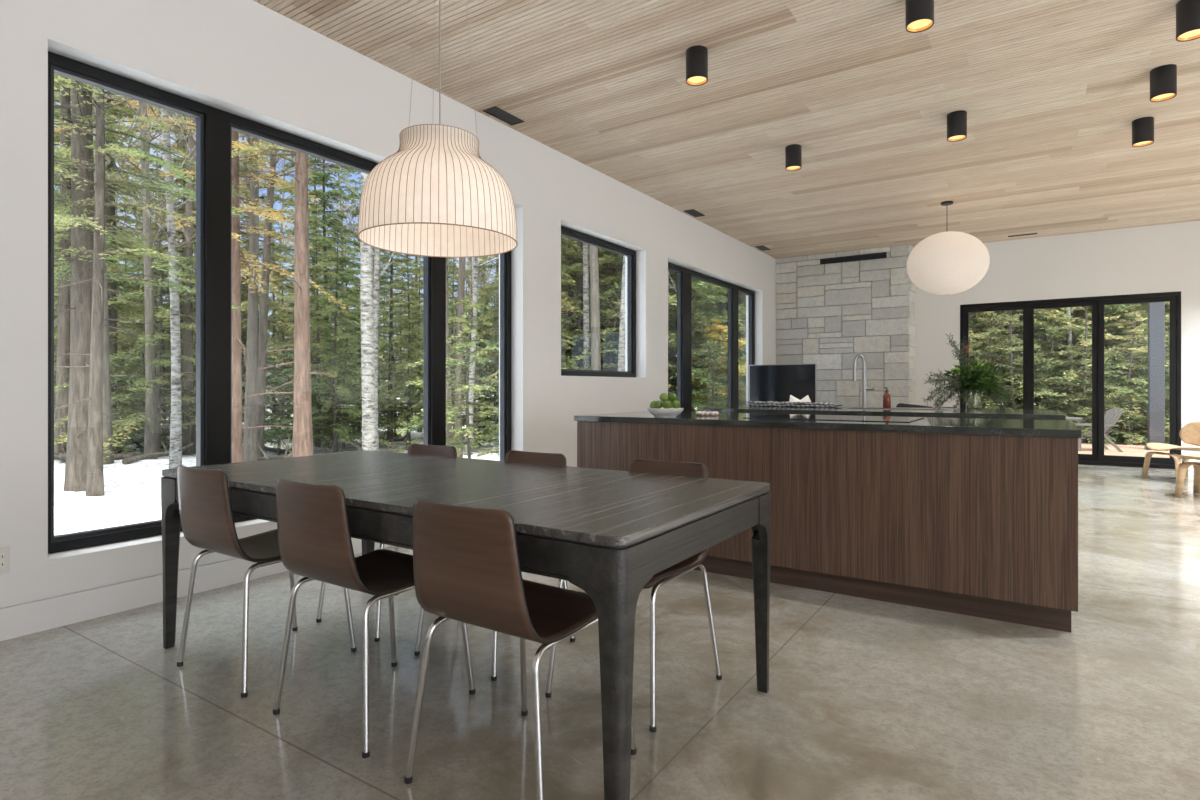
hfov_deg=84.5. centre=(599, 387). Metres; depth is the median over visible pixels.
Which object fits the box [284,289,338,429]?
tree
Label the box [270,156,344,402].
tree
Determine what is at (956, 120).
ceiling spotlight
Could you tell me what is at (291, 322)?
young hemlock
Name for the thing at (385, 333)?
tree
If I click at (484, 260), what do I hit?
tree
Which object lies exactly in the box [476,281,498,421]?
tree
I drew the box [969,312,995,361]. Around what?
tree
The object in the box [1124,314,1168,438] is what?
young hemlock
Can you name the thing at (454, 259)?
tree
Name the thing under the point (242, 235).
tree
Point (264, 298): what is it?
bare tree
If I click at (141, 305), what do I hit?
young hemlock
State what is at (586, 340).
birch tree
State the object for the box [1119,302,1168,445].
young hemlock
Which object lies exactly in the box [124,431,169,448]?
fallen branch
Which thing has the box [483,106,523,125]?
ceiling vent
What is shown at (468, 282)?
tree
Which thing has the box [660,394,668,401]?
lime
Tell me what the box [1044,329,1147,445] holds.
young hemlock
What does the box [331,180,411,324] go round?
bare tree
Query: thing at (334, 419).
tree
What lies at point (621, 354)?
birch tree
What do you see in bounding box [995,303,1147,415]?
tree
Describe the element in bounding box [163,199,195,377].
tree
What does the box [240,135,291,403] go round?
bare tree
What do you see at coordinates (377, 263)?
birch tree
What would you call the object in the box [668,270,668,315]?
bare tree
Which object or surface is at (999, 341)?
young hemlock
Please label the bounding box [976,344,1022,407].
young hemlock
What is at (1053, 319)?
young hemlock
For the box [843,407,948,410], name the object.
undermount sink
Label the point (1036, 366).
young hemlock
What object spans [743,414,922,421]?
cooktop
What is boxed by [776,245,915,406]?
wall
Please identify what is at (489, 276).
bare tree
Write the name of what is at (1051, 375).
young hemlock
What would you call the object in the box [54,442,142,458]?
fallen branch
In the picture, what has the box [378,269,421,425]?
tree
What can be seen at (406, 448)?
fallen branch
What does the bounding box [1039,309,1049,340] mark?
bare tree
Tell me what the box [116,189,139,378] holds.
tree
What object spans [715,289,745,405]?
tree
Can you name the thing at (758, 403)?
tray
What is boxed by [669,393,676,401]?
lime
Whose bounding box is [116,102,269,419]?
tree
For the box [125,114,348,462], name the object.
pine tree
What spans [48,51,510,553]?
window
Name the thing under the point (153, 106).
bare tree
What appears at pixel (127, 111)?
tree
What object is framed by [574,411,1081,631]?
kitchen island
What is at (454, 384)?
young hemlock
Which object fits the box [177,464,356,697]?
dining chair
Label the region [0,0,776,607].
wall
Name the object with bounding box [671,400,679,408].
lime
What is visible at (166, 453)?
fallen branch
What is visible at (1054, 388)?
young hemlock
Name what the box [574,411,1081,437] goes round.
island countertop
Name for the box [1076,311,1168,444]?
young hemlock
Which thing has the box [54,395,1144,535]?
snow ground
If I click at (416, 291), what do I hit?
tree
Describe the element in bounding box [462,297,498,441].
tree
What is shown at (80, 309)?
pine tree
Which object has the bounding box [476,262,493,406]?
tree
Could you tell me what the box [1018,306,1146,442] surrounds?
young hemlock
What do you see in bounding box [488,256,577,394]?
tree
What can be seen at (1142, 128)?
ceiling spotlight
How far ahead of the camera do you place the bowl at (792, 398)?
6.45 m
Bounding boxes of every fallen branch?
[54,436,119,459]
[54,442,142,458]
[54,452,65,460]
[113,441,136,451]
[121,431,142,443]
[122,435,194,464]
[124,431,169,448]
[256,438,291,459]
[257,437,358,459]
[264,441,319,453]
[324,437,407,453]
[379,425,412,444]
[477,443,498,456]
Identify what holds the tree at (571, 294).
on the snow ground
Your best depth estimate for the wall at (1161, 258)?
9.44 m
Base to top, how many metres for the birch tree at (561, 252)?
12.832 m
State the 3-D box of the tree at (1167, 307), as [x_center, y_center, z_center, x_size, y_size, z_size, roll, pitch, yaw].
[18.309,-5.547,22.000,5.229,14.532,5.141,0,0,-42]
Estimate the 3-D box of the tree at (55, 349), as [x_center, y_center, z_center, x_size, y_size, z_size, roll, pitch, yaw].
[-13.758,-1.481,15.951,2.117,5.883,2.081,0,0,-18]
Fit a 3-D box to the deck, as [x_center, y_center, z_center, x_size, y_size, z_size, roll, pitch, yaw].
[8.653,1.180,11.628,8.000,0.040,5.105,0,0,33]
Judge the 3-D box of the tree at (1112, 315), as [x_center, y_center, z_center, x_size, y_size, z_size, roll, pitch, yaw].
[14.238,-5.385,19.267,4.599,13.798,4.189,0,0,-25]
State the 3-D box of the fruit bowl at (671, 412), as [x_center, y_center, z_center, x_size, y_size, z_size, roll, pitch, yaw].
[0.419,0.158,4.231,0.234,0.055,0.234,0,0,33]
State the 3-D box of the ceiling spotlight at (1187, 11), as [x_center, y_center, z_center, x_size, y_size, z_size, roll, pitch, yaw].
[3.397,-2.119,3.784,0.144,0.200,0.144,0,0,33]
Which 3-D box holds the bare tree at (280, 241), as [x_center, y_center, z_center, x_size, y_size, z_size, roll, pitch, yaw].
[-13.956,-5.428,29.044,3.402,13.927,2.551,0,0,44]
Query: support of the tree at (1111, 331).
on the snow ground
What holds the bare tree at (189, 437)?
on the snow ground
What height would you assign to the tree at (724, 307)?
12.845 m
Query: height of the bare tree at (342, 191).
17.530 m
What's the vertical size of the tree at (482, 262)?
7.638 m
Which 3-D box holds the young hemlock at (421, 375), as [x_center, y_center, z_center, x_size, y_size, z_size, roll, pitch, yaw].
[-5.363,0.490,20.072,1.548,2.097,1.712,0,0,20]
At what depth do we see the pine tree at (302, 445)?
9.23 m
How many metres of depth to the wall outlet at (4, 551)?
2.87 m
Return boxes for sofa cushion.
[896,403,932,407]
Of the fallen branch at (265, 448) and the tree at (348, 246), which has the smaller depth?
the fallen branch at (265, 448)
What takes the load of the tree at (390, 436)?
on the snow ground
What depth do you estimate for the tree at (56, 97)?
14.98 m
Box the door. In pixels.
[960,291,1180,468]
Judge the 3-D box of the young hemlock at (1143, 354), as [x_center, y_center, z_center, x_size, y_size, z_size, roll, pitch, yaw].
[12.083,0.408,14.529,2.013,2.466,1.820,0,0,12]
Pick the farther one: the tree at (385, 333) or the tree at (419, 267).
the tree at (385, 333)
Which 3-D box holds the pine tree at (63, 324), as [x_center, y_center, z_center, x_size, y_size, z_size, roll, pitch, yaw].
[-10.159,-6.501,12.652,3.869,16.301,3.676,0,0,20]
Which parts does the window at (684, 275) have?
sash, sash, sash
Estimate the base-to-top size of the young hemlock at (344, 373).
2.808 m
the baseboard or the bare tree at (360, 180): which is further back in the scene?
the bare tree at (360, 180)
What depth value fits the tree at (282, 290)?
22.96 m
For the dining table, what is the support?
on the floor
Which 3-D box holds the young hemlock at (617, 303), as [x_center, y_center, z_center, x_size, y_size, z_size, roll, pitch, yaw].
[0.719,-0.326,13.247,3.222,3.991,2.560,0,0,-26]
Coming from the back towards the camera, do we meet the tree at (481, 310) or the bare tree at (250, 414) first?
the tree at (481, 310)
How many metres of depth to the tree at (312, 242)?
14.88 m
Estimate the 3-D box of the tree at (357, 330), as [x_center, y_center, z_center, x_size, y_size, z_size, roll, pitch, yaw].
[-6.200,-0.728,17.066,1.765,4.240,1.851,0,0,-22]
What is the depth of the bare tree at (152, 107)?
15.45 m
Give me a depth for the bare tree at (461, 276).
12.08 m
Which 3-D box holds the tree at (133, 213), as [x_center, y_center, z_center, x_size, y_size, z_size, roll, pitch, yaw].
[-15.588,-2.174,22.301,1.912,7.424,2.164,0,0,42]
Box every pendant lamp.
[358,0,517,257]
[907,201,989,294]
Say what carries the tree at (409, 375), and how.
on the snow ground
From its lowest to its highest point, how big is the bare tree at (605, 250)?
11.101 m
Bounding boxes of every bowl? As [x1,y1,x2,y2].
[647,408,683,416]
[789,395,810,401]
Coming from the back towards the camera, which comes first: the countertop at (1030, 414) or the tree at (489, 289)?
the tree at (489, 289)
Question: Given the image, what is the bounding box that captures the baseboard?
[0,537,391,640]
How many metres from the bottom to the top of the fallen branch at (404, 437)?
0.551 m
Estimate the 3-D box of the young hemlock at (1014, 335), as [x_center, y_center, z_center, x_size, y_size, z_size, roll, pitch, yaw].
[9.955,-0.088,16.030,2.254,3.515,2.837,0,0,-7]
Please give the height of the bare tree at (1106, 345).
11.064 m
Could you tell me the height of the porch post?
3.500 m
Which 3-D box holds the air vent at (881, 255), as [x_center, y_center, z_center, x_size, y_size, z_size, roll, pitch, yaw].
[4.075,-2.085,10.653,1.020,0.090,0.030,0,0,33]
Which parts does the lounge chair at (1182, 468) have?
leg, seat, leg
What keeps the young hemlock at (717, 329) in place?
on the snow ground
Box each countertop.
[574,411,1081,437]
[702,405,1065,419]
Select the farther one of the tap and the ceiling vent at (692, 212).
the ceiling vent at (692, 212)
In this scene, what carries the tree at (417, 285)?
on the snow ground
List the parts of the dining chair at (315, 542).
leg, leg, leg, leg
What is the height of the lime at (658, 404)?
0.056 m
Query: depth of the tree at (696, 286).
14.29 m
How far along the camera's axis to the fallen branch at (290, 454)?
10.87 m
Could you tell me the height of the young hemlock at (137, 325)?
3.198 m
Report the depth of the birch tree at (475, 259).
12.92 m
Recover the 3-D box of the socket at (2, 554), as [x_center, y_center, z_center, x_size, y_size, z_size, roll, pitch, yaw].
[-2.597,0.750,2.858,0.003,0.070,0.034,0,0,33]
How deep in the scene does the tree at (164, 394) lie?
14.38 m
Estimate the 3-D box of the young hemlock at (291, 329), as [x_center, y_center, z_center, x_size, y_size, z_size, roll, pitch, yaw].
[-9.529,-0.225,21.116,3.147,3.899,2.501,0,0,-26]
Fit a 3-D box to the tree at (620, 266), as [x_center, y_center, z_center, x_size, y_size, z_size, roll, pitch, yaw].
[0.746,-5.543,20.674,4.094,14.412,4.201,0,0,11]
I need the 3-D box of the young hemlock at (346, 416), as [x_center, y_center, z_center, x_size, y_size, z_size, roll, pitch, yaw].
[-7.036,0.222,17.492,2.009,2.722,2.221,0,0,-5]
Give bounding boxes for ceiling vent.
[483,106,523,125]
[684,209,704,216]
[755,245,770,250]
[1008,233,1036,236]
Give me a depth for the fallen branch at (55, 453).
12.13 m
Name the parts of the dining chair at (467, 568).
leg, leg, leg, leg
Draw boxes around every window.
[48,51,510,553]
[561,226,635,376]
[668,262,754,411]
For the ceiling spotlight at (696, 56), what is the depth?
4.29 m
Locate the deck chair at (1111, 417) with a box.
[1075,407,1122,451]
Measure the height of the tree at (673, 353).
13.862 m
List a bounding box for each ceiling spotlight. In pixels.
[686,45,707,85]
[785,144,801,170]
[905,0,933,32]
[947,110,966,141]
[1132,117,1153,146]
[1150,64,1176,101]
[1176,0,1199,41]
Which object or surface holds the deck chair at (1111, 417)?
on the deck
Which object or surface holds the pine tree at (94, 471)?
on the snow ground
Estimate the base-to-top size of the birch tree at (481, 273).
11.063 m
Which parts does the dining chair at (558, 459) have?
leg, leg, leg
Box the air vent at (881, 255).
[820,252,886,264]
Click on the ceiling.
(1051, 93)
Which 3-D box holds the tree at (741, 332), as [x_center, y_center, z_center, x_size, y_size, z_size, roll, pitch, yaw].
[3.478,-3.185,17.880,3.989,9.579,4.182,0,0,-11]
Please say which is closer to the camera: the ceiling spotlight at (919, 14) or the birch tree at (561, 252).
the ceiling spotlight at (919, 14)
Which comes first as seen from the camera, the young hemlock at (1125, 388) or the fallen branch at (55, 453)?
the fallen branch at (55, 453)
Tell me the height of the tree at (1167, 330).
16.915 m
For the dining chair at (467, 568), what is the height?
0.806 m
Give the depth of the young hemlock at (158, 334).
12.88 m
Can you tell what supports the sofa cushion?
on the sofa
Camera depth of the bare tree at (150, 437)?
12.22 m
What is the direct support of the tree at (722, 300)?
on the snow ground
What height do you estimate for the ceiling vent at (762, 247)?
0.006 m
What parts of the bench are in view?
seat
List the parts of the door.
panel, panel, panel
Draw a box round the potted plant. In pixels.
[921,333,1020,409]
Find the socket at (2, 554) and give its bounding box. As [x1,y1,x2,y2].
[0,552,5,568]
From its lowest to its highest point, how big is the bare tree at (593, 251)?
16.414 m
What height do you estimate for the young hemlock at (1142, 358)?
2.386 m
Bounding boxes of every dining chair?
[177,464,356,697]
[273,478,474,757]
[316,443,456,641]
[404,498,636,799]
[414,450,574,680]
[545,459,721,731]
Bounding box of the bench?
[1066,417,1081,422]
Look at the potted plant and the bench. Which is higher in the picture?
the potted plant
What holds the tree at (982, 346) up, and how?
on the snow ground
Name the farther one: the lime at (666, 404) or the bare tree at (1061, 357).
the bare tree at (1061, 357)
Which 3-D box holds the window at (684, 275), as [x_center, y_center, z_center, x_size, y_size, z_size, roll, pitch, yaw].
[1.601,-0.401,9.531,0.090,2.368,3.324,0,0,33]
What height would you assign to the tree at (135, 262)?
5.569 m
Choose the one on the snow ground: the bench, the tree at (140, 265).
the tree at (140, 265)
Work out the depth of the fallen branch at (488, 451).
12.66 m
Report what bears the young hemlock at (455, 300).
on the snow ground
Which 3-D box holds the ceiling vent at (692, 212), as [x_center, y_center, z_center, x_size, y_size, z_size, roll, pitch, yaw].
[1.199,-2.217,8.391,0.140,0.006,0.350,0,0,33]
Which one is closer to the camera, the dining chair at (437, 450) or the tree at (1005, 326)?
the dining chair at (437, 450)
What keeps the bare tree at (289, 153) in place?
on the snow ground
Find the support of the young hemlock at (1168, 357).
on the snow ground
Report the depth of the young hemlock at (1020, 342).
16.48 m
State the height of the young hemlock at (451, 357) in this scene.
2.480 m
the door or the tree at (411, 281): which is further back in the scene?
the tree at (411, 281)
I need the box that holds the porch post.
[1144,302,1167,450]
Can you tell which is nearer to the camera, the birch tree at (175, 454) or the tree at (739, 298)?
the birch tree at (175, 454)
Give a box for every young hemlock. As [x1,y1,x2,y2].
[54,222,291,461]
[54,357,169,453]
[117,301,181,442]
[118,320,195,442]
[241,311,293,426]
[242,343,331,454]
[265,317,323,432]
[267,329,332,429]
[270,322,358,437]
[286,350,378,429]
[311,338,399,449]
[355,346,422,436]
[378,363,421,426]
[394,298,498,452]
[397,300,498,459]
[402,375,422,427]
[411,384,465,434]
[422,357,482,430]
[478,365,498,454]
[562,284,620,370]
[572,299,676,394]
[668,314,745,411]
[692,341,745,411]
[696,331,745,401]
[719,327,745,402]
[969,310,1089,434]
[969,311,1048,408]
[969,312,1057,403]
[969,329,992,408]
[969,344,995,408]
[970,313,1068,408]
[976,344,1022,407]
[1003,342,1072,409]
[1009,309,1109,443]
[1011,358,1086,431]
[1015,366,1077,410]
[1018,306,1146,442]
[1038,375,1077,416]
[1043,358,1126,443]
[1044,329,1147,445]
[1057,354,1139,440]
[1066,304,1168,443]
[1069,357,1147,444]
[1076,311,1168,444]
[1076,356,1168,444]
[1091,339,1168,443]
[1104,329,1167,443]
[1106,308,1167,441]
[1111,358,1168,438]
[1112,352,1168,443]
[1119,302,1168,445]
[1121,357,1168,443]
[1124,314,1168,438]
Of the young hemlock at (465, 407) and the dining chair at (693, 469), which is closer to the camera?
the dining chair at (693, 469)
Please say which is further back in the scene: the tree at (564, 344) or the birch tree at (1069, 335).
the birch tree at (1069, 335)
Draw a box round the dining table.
[161,450,770,799]
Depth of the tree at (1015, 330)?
16.60 m
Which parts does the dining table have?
leg, leg, apron rail, leg, leg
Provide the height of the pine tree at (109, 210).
15.334 m
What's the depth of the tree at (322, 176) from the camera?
18.30 m
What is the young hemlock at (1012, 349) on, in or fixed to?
on the snow ground
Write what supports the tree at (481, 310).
on the snow ground
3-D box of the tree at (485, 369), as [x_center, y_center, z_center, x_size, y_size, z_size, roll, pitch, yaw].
[-2.829,-0.147,15.709,1.459,3.340,1.391,0,0,-21]
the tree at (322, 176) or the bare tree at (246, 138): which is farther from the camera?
the bare tree at (246, 138)
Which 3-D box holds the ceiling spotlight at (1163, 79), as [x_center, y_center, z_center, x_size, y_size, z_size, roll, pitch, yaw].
[3.924,-2.119,4.598,0.144,0.200,0.144,0,0,33]
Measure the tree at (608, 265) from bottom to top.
15.036 m
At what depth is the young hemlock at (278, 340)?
16.79 m
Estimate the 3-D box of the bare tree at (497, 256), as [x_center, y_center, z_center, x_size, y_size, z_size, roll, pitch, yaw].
[-3.647,-4.173,22.322,2.504,11.432,3.637,0,0,39]
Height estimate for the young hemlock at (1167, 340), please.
2.708 m
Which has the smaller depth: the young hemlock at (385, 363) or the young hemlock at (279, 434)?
the young hemlock at (279, 434)
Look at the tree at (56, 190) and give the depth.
19.17 m
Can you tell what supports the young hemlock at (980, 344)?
on the snow ground
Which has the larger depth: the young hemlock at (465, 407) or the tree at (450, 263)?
the tree at (450, 263)
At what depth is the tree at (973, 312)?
24.04 m
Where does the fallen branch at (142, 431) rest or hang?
on the snow ground
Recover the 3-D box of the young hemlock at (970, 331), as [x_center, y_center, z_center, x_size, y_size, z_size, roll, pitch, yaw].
[9.085,0.078,16.261,2.449,3.034,1.946,0,0,-25]
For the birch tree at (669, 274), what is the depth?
13.80 m
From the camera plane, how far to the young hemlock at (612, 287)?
14.24 m
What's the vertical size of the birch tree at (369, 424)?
14.194 m
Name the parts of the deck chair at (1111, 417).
leg, armrest, leg, leg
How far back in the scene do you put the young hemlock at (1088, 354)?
16.32 m
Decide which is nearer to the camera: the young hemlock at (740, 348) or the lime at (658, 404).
the lime at (658, 404)
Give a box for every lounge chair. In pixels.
[1141,421,1199,480]
[1175,453,1199,496]
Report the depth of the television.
9.61 m
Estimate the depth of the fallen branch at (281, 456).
12.08 m
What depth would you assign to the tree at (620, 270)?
19.03 m
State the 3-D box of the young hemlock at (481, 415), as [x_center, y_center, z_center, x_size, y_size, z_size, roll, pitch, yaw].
[-1.733,0.478,13.346,1.881,2.304,1.701,0,0,22]
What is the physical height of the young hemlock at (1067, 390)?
2.338 m
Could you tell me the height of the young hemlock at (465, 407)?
2.910 m
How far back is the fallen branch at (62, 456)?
11.54 m
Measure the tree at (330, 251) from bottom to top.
6.557 m
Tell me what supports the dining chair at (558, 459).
on the floor
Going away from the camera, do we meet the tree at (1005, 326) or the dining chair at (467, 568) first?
the dining chair at (467, 568)
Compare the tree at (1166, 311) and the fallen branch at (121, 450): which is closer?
the fallen branch at (121, 450)
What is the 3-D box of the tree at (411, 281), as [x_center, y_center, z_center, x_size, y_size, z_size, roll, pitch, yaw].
[-5.946,-0.983,20.667,1.371,4.702,1.336,0,0,38]
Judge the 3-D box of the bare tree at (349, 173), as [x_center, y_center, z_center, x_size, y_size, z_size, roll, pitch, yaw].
[-10.784,-4.879,28.058,4.141,13.016,2.851,0,0,-26]
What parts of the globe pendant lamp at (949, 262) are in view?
lamp shade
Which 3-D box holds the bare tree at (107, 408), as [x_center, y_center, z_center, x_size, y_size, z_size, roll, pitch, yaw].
[-8.415,-7.249,11.428,4.350,17.809,3.262,0,0,36]
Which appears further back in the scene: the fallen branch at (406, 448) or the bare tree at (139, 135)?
the bare tree at (139, 135)
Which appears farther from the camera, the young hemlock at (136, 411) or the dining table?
the young hemlock at (136, 411)
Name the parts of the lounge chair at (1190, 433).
leg, leg, seat, leg, backrest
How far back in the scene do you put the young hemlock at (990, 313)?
15.28 m
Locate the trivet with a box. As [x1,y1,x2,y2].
[696,411,718,415]
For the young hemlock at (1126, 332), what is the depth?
15.40 m
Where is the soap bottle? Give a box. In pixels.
[883,387,890,407]
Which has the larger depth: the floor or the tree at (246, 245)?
the tree at (246, 245)
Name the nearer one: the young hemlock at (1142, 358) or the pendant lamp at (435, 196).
the pendant lamp at (435, 196)
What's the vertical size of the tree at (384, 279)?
7.254 m
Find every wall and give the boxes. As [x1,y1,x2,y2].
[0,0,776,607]
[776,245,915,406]
[914,220,1199,469]
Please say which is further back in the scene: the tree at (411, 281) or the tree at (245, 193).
the tree at (411, 281)
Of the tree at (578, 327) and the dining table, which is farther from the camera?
the tree at (578, 327)
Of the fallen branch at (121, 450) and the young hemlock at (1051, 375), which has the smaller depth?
the fallen branch at (121, 450)
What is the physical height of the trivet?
0.028 m
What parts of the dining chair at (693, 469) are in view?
leg, leg, leg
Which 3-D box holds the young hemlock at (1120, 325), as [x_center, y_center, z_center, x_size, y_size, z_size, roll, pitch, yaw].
[13.551,-0.265,16.545,3.709,3.752,3.565,0,0,-1]
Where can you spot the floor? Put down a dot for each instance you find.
(866, 699)
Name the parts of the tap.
spout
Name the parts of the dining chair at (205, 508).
leg, leg, leg, leg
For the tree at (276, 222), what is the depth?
20.64 m
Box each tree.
[54,74,195,495]
[54,74,243,491]
[54,76,169,459]
[54,76,195,452]
[54,77,195,359]
[54,84,249,459]
[54,88,128,374]
[54,189,59,394]
[54,255,58,411]
[57,95,240,468]
[59,86,267,454]
[92,86,175,464]
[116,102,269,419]
[116,106,180,299]
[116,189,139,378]
[116,227,168,439]
[117,163,179,393]
[117,213,165,429]
[118,213,168,396]
[121,259,195,451]
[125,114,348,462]
[126,178,279,435]
[129,135,181,300]
[132,153,289,253]
[152,107,274,244]
[163,133,343,415]
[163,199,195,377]
[188,135,291,461]
[232,139,360,456]
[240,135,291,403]
[240,138,291,420]
[240,238,291,422]
[243,157,401,434]
[257,143,335,456]
[259,220,293,429]
[260,152,310,399]
[266,261,293,421]
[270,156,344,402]
[277,222,394,452]
[281,201,360,446]
[281,263,293,345]
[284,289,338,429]
[309,173,382,418]
[319,168,416,417]
[319,191,360,247]
[320,251,340,374]
[324,165,400,450]
[326,277,393,432]
[329,232,359,395]
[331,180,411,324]
[340,294,385,418]
[345,248,422,439]
[351,185,401,367]
[360,172,377,450]
[378,254,422,450]
[378,255,457,393]
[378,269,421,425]
[378,279,404,413]
[393,256,422,432]
[393,281,422,427]
[393,291,422,415]
[407,255,487,365]
[415,261,498,318]
[422,254,498,311]
[446,260,451,443]
[447,258,475,410]
[448,236,582,376]
[450,262,481,395]
[452,312,498,446]
[453,258,465,457]
[454,256,498,421]
[462,287,498,433]
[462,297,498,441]
[464,255,498,454]
[464,262,495,395]
[465,257,498,334]
[476,260,494,349]
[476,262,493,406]
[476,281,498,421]
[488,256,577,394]
[489,238,620,369]
[492,241,621,429]
[561,246,622,370]
[561,248,676,360]
[561,248,745,408]
[561,251,745,411]
[561,252,614,341]
[568,250,622,285]
[583,243,589,369]
[589,245,600,370]
[601,270,704,362]
[604,271,745,395]
[618,256,624,370]
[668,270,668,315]
[668,288,745,411]
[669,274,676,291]
[676,290,745,404]
[694,292,745,385]
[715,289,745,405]
[969,305,1146,410]
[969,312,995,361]
[970,312,1038,405]
[970,312,1058,368]
[971,312,1053,408]
[978,312,1055,402]
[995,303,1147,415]
[997,303,1168,416]
[1034,303,1168,403]
[1035,308,1066,396]
[1037,303,1168,413]
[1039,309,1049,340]
[1048,307,1077,416]
[1076,309,1113,369]
[1091,304,1168,369]
[1108,303,1168,373]
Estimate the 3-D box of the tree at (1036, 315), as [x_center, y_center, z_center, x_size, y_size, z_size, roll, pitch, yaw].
[18.565,-5.389,29.309,5.267,14.089,6.258,0,0,-9]
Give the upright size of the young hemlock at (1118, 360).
2.380 m
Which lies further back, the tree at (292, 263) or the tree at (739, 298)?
the tree at (292, 263)
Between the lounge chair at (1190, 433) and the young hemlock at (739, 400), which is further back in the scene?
the young hemlock at (739, 400)
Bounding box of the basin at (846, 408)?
[846,408,945,409]
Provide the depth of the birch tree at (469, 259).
24.42 m
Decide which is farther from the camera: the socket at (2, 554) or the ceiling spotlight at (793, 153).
the ceiling spotlight at (793, 153)
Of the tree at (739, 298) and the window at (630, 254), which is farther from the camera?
the tree at (739, 298)
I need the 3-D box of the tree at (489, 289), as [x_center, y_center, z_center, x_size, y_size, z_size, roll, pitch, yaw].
[-1.949,-4.116,14.571,3.282,11.553,3.368,0,0,1]
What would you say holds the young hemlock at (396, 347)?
on the snow ground
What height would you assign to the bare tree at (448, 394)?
13.051 m
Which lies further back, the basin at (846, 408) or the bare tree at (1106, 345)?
the bare tree at (1106, 345)
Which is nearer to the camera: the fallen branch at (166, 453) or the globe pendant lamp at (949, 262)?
the globe pendant lamp at (949, 262)
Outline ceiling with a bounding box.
[253,0,1199,258]
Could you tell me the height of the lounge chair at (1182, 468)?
0.706 m
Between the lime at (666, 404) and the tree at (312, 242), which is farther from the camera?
the tree at (312, 242)
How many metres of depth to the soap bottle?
6.03 m
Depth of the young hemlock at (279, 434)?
13.48 m
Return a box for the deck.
[1078,443,1168,457]
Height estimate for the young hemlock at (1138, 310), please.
3.621 m
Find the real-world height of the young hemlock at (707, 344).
2.546 m
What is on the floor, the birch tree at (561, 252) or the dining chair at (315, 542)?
the dining chair at (315, 542)
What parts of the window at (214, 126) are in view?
sash, sash, sash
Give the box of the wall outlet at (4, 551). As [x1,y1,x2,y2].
[0,546,9,573]
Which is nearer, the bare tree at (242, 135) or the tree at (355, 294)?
the tree at (355, 294)
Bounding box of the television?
[749,364,816,403]
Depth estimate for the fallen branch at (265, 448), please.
13.75 m
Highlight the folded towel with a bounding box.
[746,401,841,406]
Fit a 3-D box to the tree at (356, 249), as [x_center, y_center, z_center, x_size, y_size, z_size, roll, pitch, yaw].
[-8.665,-5.003,25.039,4.035,13.291,4.430,0,0,28]
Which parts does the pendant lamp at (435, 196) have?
lamp shade, cord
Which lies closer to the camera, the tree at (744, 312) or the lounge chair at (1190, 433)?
the lounge chair at (1190, 433)
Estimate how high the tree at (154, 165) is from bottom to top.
12.297 m
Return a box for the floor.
[0,464,1199,799]
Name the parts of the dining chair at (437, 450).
leg, leg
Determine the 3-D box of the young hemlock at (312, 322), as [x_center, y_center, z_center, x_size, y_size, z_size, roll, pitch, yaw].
[-6.918,-0.045,16.239,2.624,3.250,2.085,0,0,-5]
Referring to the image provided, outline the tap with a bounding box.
[853,354,873,407]
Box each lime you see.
[653,401,662,408]
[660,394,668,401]
[662,400,671,408]
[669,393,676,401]
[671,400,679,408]
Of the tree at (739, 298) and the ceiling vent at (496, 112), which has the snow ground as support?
the tree at (739, 298)
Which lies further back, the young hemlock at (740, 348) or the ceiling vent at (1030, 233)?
the young hemlock at (740, 348)

